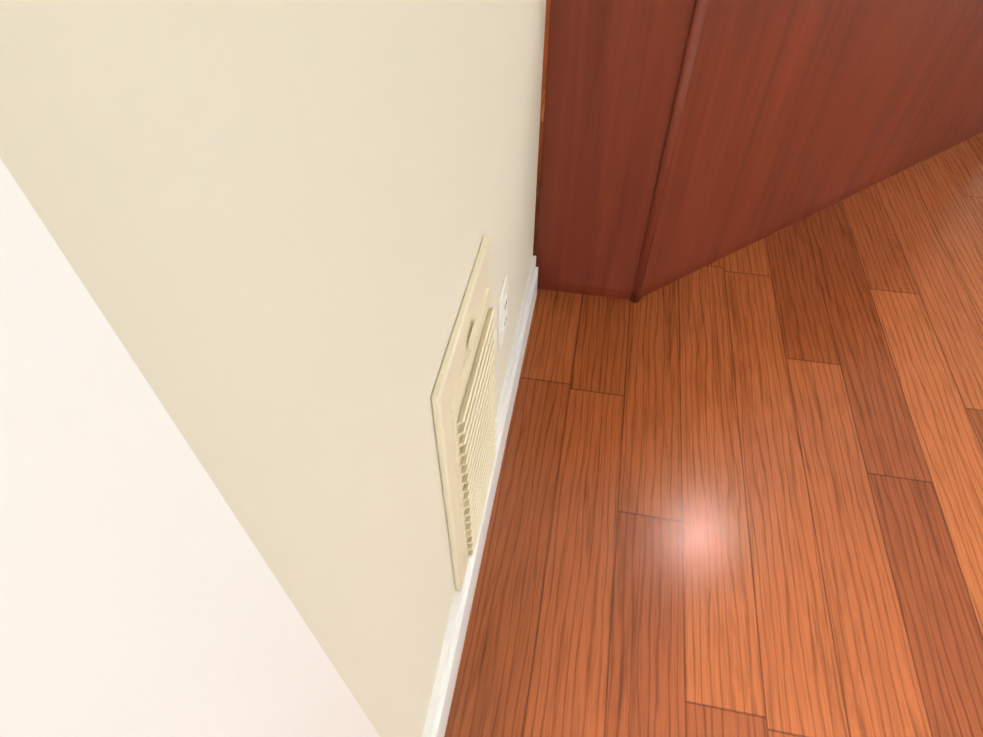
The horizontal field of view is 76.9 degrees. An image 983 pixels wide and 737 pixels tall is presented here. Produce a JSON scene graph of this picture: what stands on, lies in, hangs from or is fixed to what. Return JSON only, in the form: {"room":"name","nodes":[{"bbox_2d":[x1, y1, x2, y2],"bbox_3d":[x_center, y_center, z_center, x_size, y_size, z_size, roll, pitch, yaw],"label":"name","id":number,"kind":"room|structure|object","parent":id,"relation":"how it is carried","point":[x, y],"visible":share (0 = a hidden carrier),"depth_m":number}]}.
{"room":"kitchen","nodes":[
{"label":"kitchen","id":0,"kind":"room"},
{"bbox_2d":[0,0,545,736],"bbox_3d":[-0.677,1.619,-1.781,0.160,2.770,7.460,8,49,7],"label":"wall","id":1,"kind":"structure","parent":0,"point":[268,224],"depth_m":0.32},
{"bbox_2d":[431,236,495,590],"bbox_3d":[-0.023,0.093,0.900,0.023,0.496,0.278,8,49,7],"label":"air vent","id":2,"kind":"object","parent":1,"relation":"in","point":[463,398],"visible":1,"depth_m":0.79},
{"bbox_2d":[422,256,537,736],"bbox_3d":[0.006,0.186,1.244,0.016,0.135,1.160,8,49,7],"label":"baseboard","id":3,"kind":"structure","parent":1,"relation":"attached to","point":[436,721],"depth_m":1.03},
{"bbox_2d":[498,275,507,348],"bbox_3d":[0.021,-0.098,1.097,0.008,0.115,0.072,8,49,7],"label":"electrical outlet","id":4,"kind":"object","parent":1,"relation":"attached to","point":[502,309],"visible":0.96,"depth_m":1.08},
{"bbox_2d":[444,0,982,736],"bbox_3d":[1.498,1.497,0.234,7.220,0.120,11.370,8,49,7],"label":"floor","id":5,"kind":"structure","parent":0,"point":[738,492],"depth_m":1.26},
{"bbox_2d":[536,0,982,302],"bbox_3d":[1.039,-1.001,1.808,1.574,0.848,1.669,8,49,7],"label":"cabinet","id":6,"kind":"object","parent":5,"relation":"on","point":[682,138],"visible":0.96,"depth_m":1.22},
{"bbox_3d":[3.935,-1.875,1.266,0.800,2.770,3.916,8,49,7],"label":"wall","id":7,"kind":"structure","parent":0,"visible":0},
{"bbox_2d":[0,158,379,736],"bbox_3d":[-0.293,0.707,-0.502,0.020,2.060,1.990,8,49,7],"label":"door frame","id":8,"kind":"structure","parent":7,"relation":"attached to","point":[143,593],"depth_m":0.14}
]}

